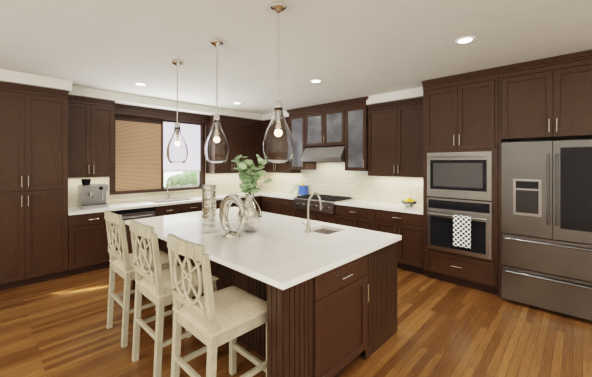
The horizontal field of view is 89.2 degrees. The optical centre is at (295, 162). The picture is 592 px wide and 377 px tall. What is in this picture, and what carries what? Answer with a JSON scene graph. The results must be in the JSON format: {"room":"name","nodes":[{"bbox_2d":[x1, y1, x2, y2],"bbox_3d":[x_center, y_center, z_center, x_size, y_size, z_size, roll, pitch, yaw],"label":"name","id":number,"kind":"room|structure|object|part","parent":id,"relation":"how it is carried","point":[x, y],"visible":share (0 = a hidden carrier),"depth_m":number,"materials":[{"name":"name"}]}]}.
{"room":"kitchen","nodes":[
{"label":"kitchen","id":0,"kind":"room"},
{"bbox_2d":[68,116,263,206],"bbox_3d":[-3.595,0.230,4.717,0.108,2.740,8.200,0,0,43],"label":"wall","id":1,"kind":"structure","parent":0,"point":[225,183],"depth_m":5.78,"materials":[{"name":"tile"}]},
{"bbox_2d":[68,95,114,177],"bbox_3d":[-3.260,-0.388,4.712,0.376,1.215,0.646,0,0,43],"label":"wall cabinet","id":2,"kind":"object","parent":1,"relation":"attached to","point":[90,137],"visible":0.92,"depth_m":4.61,"materials":[{"name":"brown wood"}]},
{"bbox_2d":[109,114,204,194],"bbox_3d":[-2.567,-0.177,5.754,0.150,1.435,1.790,0,0,43],"label":"window","id":3,"kind":"structure","parent":1,"relation":"in","point":[200,177],"depth_m":5.79,"materials":[{"name":"brown wood"}]},
{"bbox_2d":[115,117,160,191],"bbox_3d":[-2.855,-0.150,5.467,0.028,1.290,0.777,0,0,43],"label":"window blind","id":4,"kind":"object","parent":3,"relation":"attached to","point":[137,154],"visible":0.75,"depth_m":5.44,"materials":[{"name":"beige fabric"}]},
{"bbox_2d":[163,122,199,171],"bbox_3d":[-2.295,-0.312,6.057,0.028,0.965,0.777,0,0,43],"label":"window blind","id":5,"kind":"object","parent":3,"relation":"attached to","point":[190,133],"visible":0.64,"depth_m":6.12,"materials":[{"name":"white fabric"}]},
{"bbox_2d":[175,180,192,187],"bbox_3d":[-2.267,0.428,6.093,0.094,0.142,0.381,0,0,43],"label":"plants","id":6,"kind":"object","parent":3,"relation":"on","point":[177,183],"visible":1,"depth_m":6.00,"materials":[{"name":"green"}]},
{"bbox_2d":[114,104,208,123],"bbox_3d":[-2.490,-0.912,5.682,0.129,0.165,1.816,0,0,43],"label":"window valance","id":7,"kind":"object","parent":1,"relation":"attached to","point":[129,110],"visible":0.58,"depth_m":5.58,"materials":[{"name":"brown wood"}]},
{"bbox_2d":[206,115,300,173],"bbox_3d":[-0.906,-0.382,6.548,1.263,1.203,1.618,0,0,43],"label":"wall cabinet","id":8,"kind":"object","parent":1,"relation":"attached to","point":[244,137],"visible":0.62,"depth_m":6.64,"materials":[{"name":"brown wood"}]},
{"bbox_2d":[0,69,422,120],"bbox_3d":[-2.037,-1.069,3.237,4.201,0.138,7.998,0,0,43],"label":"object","id":9,"kind":"structure","parent":0,"point":[15,77],"depth_m":4.84,"materials":[{"name":"paint"}]},
{"bbox_2d":[0,267,591,376],"bbox_3d":[-0.224,1.650,1.518,9.400,0.100,8.200,0,0,43],"label":"floor","id":10,"kind":"structure","parent":0,"point":[57,327],"depth_m":2.73,"materials":[{"name":"brown wood"}]},
{"bbox_2d":[0,85,67,290],"bbox_3d":[-3.703,0.332,4.062,0.628,2.537,0.900,0,0,43],"label":"tall cabinet","id":11,"kind":"object","parent":10,"relation":"on","point":[47,233],"depth_m":3.92,"materials":[{"name":"brown wood"}]},
{"bbox_2d":[68,213,115,275],"bbox_3d":[-3.192,1.165,4.599,0.630,0.870,0.578,0,0,43],"label":"base cabinet","id":12,"kind":"object","parent":10,"relation":"on","point":[87,232],"depth_m":4.34,"materials":[{"name":"brown wood"}]},
{"bbox_2d":[68,193,259,216],"bbox_3d":[-2.203,0.710,5.632,0.643,0.038,3.438,0,0,43],"label":"countertop","id":13,"kind":"structure","parent":12,"relation":"on","point":[72,211],"depth_m":5.11,"materials":[{"name":"white stone"}]},
{"bbox_2d":[78,179,108,208],"bbox_3d":[-3.136,0.469,4.653,0.381,0.440,0.340,0,0,43],"label":"espresso machine","id":14,"kind":"object","parent":13,"relation":"on","point":[91,196],"visible":1,"depth_m":4.60,"materials":[{"name":"silver metal"}]},
{"bbox_2d":[166,177,172,198],"bbox_3d":[-2.359,0.475,5.680,0.258,0.428,0.115,0,0,43],"label":"kitchen faucet","id":15,"kind":"object","parent":13,"relation":"on","point":[167,197],"visible":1,"depth_m":5.71,"materials":[{"name":"silver metal"}]},
{"bbox_2d":[116,205,159,258],"bbox_3d":[-2.787,1.165,5.026,0.630,0.870,0.722,0,0,43],"label":"dishwasher","id":16,"kind":"object","parent":10,"relation":"on","point":[127,214],"depth_m":4.78,"materials":[{"name":"silver metal"}]},
{"bbox_2d":[104,210,177,347],"bbox_3d":[-1.508,1.028,2.926,0.480,1.145,0.545,0,0,43],"label":"stool","id":17,"kind":"object","parent":10,"relation":"on","point":[122,265],"visible":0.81,"depth_m":2.73,"materials":[{"name":"paint"}]},
{"bbox_2d":[130,219,218,376],"bbox_3d":[-1.000,1.028,2.444,0.480,1.145,0.545,0,0,43],"label":"stool","id":18,"kind":"object","parent":10,"relation":"on","point":[155,287],"visible":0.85,"depth_m":2.26,"materials":[{"name":"paint"}]},
{"bbox_2d":[160,201,201,215],"bbox_3d":[-2.253,1.165,5.588,0.630,0.870,0.950,0,0,43],"label":"base cabinet","id":19,"kind":"object","parent":10,"relation":"on","point":[196,206],"depth_m":5.33,"materials":[{"name":"brown wood"}]},
{"bbox_2d":[167,234,266,376],"bbox_3d":[-0.493,1.028,1.962,0.480,1.145,0.545,0,0,43],"label":"stool","id":20,"kind":"object","parent":10,"relation":"on","point":[211,320],"visible":0.98,"depth_m":1.83,"materials":[{"name":"paint"}]},
{"bbox_2d":[216,201,231,208],"bbox_3d":[-1.782,1.165,6.084,0.630,0.870,0.662,0,0,43],"label":"base cabinet","id":21,"kind":"object","parent":10,"relation":"on","point":[218,203],"depth_m":5.90,"materials":[{"name":"brown wood"}]},
{"bbox_2d":[232,197,259,207],"bbox_3d":[-1.311,1.165,6.581,0.630,0.870,0.832,0,0,43],"label":"base cabinet","id":22,"kind":"object","parent":10,"relation":"on","point":[257,199],"depth_m":6.55,"materials":[{"name":"brown wood"}]},
{"bbox_2d":[129,227,401,376],"bbox_3d":[-0.481,1.165,3.225,2.718,0.870,1.574,0,0,43],"label":"kitchen island","id":23,"kind":"object","parent":10,"relation":"on","point":[327,292],"depth_m":2.19,"materials":[{"name":"brown wood"}]},
{"bbox_2d":[125,211,376,290],"bbox_3d":[-0.679,0.710,3.059,2.720,0.040,1.110,0,0,43],"label":"island countertop","id":24,"kind":"structure","parent":23,"relation":"on","point":[274,254],"depth_m":2.45,"materials":[{"name":"white stone"}]},
{"bbox_2d":[202,185,216,232],"bbox_3d":[-0.872,0.455,3.015,0.141,0.468,0.141,0,0,43],"label":"vase","id":25,"kind":"object","parent":24,"relation":"on","point":[209,197],"visible":1,"depth_m":2.96,"materials":[{"name":"white"}]},
{"bbox_2d":[219,193,244,238],"bbox_3d":[-0.606,0.488,2.818,0.347,0.402,0.180,0,0,43],"label":"sculpture","id":26,"kind":"object","parent":24,"relation":"on","point":[228,200],"visible":1,"depth_m":2.80,"materials":[{"name":"silver metal"}]},
{"bbox_2d":[231,154,272,231],"bbox_3d":[-0.459,0.297,3.053,0.338,0.785,0.455,0,0,43],"label":"plant","id":27,"kind":"object","parent":24,"relation":"on","point":[248,178],"visible":1,"depth_m":2.98,"materials":[{"name":"green plant"}]},
{"bbox_2d":[302,192,321,232],"bbox_3d":[0.164,0.495,3.075,0.114,0.388,0.238,0,0,43],"label":"island faucet","id":28,"kind":"object","parent":24,"relation":"on","point":[308,230],"visible":1,"depth_m":2.98,"materials":[{"name":"silver metal"}]},
{"bbox_2d":[217,207,400,246],"bbox_3d":[-0.138,0.710,3.629,2.720,0.040,0.460,0,0,43],"label":"island countertop","id":29,"kind":"structure","parent":23,"relation":"on","point":[380,238],"depth_m":3.21,"materials":[{"name":"white stone"}]},
{"bbox_2d":[260,194,274,213],"bbox_3d":[-0.335,1.165,6.688,0.601,0.870,0.629,0,0,43],"label":"base cabinet","id":30,"kind":"object","parent":10,"relation":"on","point":[266,204],"depth_m":6.52,"materials":[{"name":"brown wood"}]},
{"bbox_2d":[275,198,298,217],"bbox_3d":[0.042,1.165,6.330,0.561,0.870,0.629,0,0,43],"label":"base cabinet","id":31,"kind":"object","parent":10,"relation":"on","point":[283,206],"depth_m":6.14,"materials":[{"name":"brown wood"}]},
{"bbox_2d":[251,190,299,197],"bbox_3d":[-0.418,0.709,6.753,1.688,0.038,0.648,0,0,43],"label":"countertop","id":32,"kind":"structure","parent":31,"relation":"on","point":[266,194],"depth_m":6.57,"materials":[{"name":"white stone"}]},
{"bbox_2d":[289,183,307,194],"bbox_3d":[0.052,0.564,6.626,0.470,0.250,0.130,0,0,43],"label":"cookbook","id":33,"kind":"object","parent":32,"relation":"on","point":[302,189],"visible":0.98,"depth_m":6.51,"materials":[{"name":"blue"}]},
{"bbox_2d":[299,209,330,222],"bbox_3d":[0.550,1.250,5.849,1.082,0.700,0.628,0,0,43],"label":"base cabinet","id":34,"kind":"object","parent":10,"relation":"on","point":[313,215],"depth_m":5.59,"materials":[{"name":"brown wood"}]},
{"bbox_2d":[293,194,352,213],"bbox_3d":[0.515,0.772,5.813,0.954,0.245,0.692,0,0,43],"label":"range","id":35,"kind":"object","parent":34,"relation":"in","point":[301,202],"visible":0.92,"depth_m":5.60,"materials":[{"name":"silver metal"}]},
{"bbox_2d":[331,202,370,229],"bbox_3d":[1.180,1.165,5.250,0.901,0.870,0.629,0,0,43],"label":"base cabinet","id":36,"kind":"object","parent":10,"relation":"on","point":[352,216],"depth_m":5.04,"materials":[{"name":"brown wood"}]},
{"bbox_2d":[371,210,424,273],"bbox_3d":[1.719,1.165,4.739,0.826,0.870,0.629,0,0,43],"label":"base cabinet","id":37,"kind":"object","parent":10,"relation":"on","point":[404,221],"depth_m":4.42,"materials":[{"name":"brown wood"}]},
{"bbox_2d":[335,199,422,213],"bbox_3d":[1.453,0.709,4.981,1.545,0.038,0.643,0,0,43],"label":"countertop","id":38,"kind":"structure","parent":37,"relation":"on","point":[366,205],"depth_m":4.86,"materials":[{"name":"white stone"}]},
{"bbox_2d":[401,198,416,206],"bbox_3d":[1.778,0.618,4.719,0.236,0.143,0.240,0,0,43],"label":"bowl","id":39,"kind":"object","parent":38,"relation":"on","point":[408,202],"visible":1,"depth_m":4.66,"materials":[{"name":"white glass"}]},
{"bbox_2d":[422,67,497,293],"bbox_3d":[2.289,0.233,4.094,0.880,2.735,0.780,0,0,43],"label":"tall cabinet","id":40,"kind":"object","parent":10,"relation":"on","point":[460,144],"visible":0.96,"depth_m":3.84,"materials":[{"name":"brown wood"}]},
{"bbox_2d":[453,215,470,248],"bbox_3d":[2.083,0.855,3.761,0.200,0.391,0.038,0,0,43],"label":"hanging towel","id":41,"kind":"object","parent":40,"relation":"hanging from","point":[461,231],"visible":1,"depth_m":3.75,"materials":[{"name":"fabric"}]},
{"bbox_2d":[497,50,591,296],"bbox_3d":[3.012,0.233,3.445,1.057,2.735,0.726,0,0,43],"label":"cabinet","id":42,"kind":"object","parent":10,"relation":"on","point":[548,99],"visible":0.92,"depth_m":3.29,"materials":[{"name":"brown wood"}]},
{"bbox_2d":[501,140,591,320],"bbox_3d":[2.942,0.685,3.410,0.900,1.830,0.816,0,0,43],"label":"refrigerator","id":43,"kind":"object","parent":10,"relation":"on","point":[546,224],"visible":1,"depth_m":3.17,"materials":[{"name":"metal"}]},
{"bbox_2d":[0,0,591,113],"bbox_3d":[-0.224,-1.190,1.518,9.400,0.100,8.200,0,0,43],"label":"ceiling","id":44,"kind":"structure","parent":0,"point":[342,50],"depth_m":2.86,"materials":[{"name":"paint"}]},
{"bbox_2d":[134,82,146,85],"bbox_3d":[-2.243,-1.137,4.330,0.168,0.006,0.168,0,0,35],"label":"recessed light","id":45,"kind":"object","parent":44,"relation":"in","point":[140,84],"depth_m":4.33,"materials":[{"name":"white"}]},
{"bbox_2d":[166,60,187,162],"bbox_3d":[-1.341,-0.570,3.392,0.226,1.139,0.226,0,0,43],"label":"pendant light","id":46,"kind":"object","parent":44,"relation":"hanging from","point":[177,150],"visible":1,"depth_m":3.33,"materials":[{"name":"clear glass"}]},
{"bbox_2d":[204,40,228,162],"bbox_3d":[-0.747,-0.570,2.828,0.226,1.139,0.226,0,0,43],"label":"pendant light","id":47,"kind":"object","parent":44,"relation":"hanging from","point":[216,148],"visible":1,"depth_m":2.77,"materials":[{"name":"clear glass"}]},
{"bbox_2d":[263,2,293,162],"bbox_3d":[-0.129,-0.570,2.186,0.226,1.139,0.226,0,0,43],"label":"pendant light","id":48,"kind":"object","parent":44,"relation":"hanging from","point":[278,145],"visible":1,"depth_m":2.12,"materials":[{"name":"clear glass"}]},
{"bbox_2d":[310,79,321,82],"bbox_3d":[0.279,-1.137,4.170,0.168,0.006,0.168,0,0,35],"label":"recessed light","id":49,"kind":"object","parent":44,"relation":"in","point":[315,80],"depth_m":4.17,"materials":[{"name":"white"}]},
{"bbox_2d":[455,36,475,43],"bbox_3d":[1.568,-1.137,2.782,0.168,0.006,0.168,0,0,35],"label":"recessed light","id":50,"kind":"object","parent":44,"relation":"in","point":[465,40],"depth_m":2.78,"materials":[{"name":"white"}]},
{"bbox_2d":[264,139,591,205],"bbox_3d":[2.597,0.230,4.419,9.300,2.740,0.108,0,0,43],"label":"wall","id":51,"kind":"structure","parent":0,"point":[331,178],"depth_m":5.82,"materials":[{"name":"tile"}]},
{"bbox_2d":[286,96,368,170],"bbox_3d":[0.612,-0.495,5.872,1.970,1.270,0.508,0,0,43],"label":"wall cabinet","id":52,"kind":"object","parent":51,"relation":"attached to","point":[343,122],"depth_m":5.63,"materials":[{"name":"brown wood"}]},
{"bbox_3d":[0.614,-0.173,5.870,0.965,0.303,0.508,0,0,43],"label":"range hood","id":53,"kind":"part","parent":52,"relation":"part of","materials":[{"name":"silver metal"}]},
{"bbox_2d":[367,97,422,177],"bbox_3d":[1.719,-0.382,4.913,1.055,1.203,0.376,0,0,43],"label":"wall cabinet","id":54,"kind":"object","parent":51,"relation":"attached to","point":[395,138],"visible":0.79,"depth_m":4.81,"materials":[{"name":"brown wood"}]},
{"label":"outside","id":55,"kind":"structure","parent":0,"visible":0},
{"bbox_2d":[164,171,196,186],"bbox_3d":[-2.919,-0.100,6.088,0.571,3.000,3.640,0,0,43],"label":"window","id":56,"kind":"structure","parent":55,"point":[183,177],"depth_m":6.41,"materials":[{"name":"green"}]}
]}

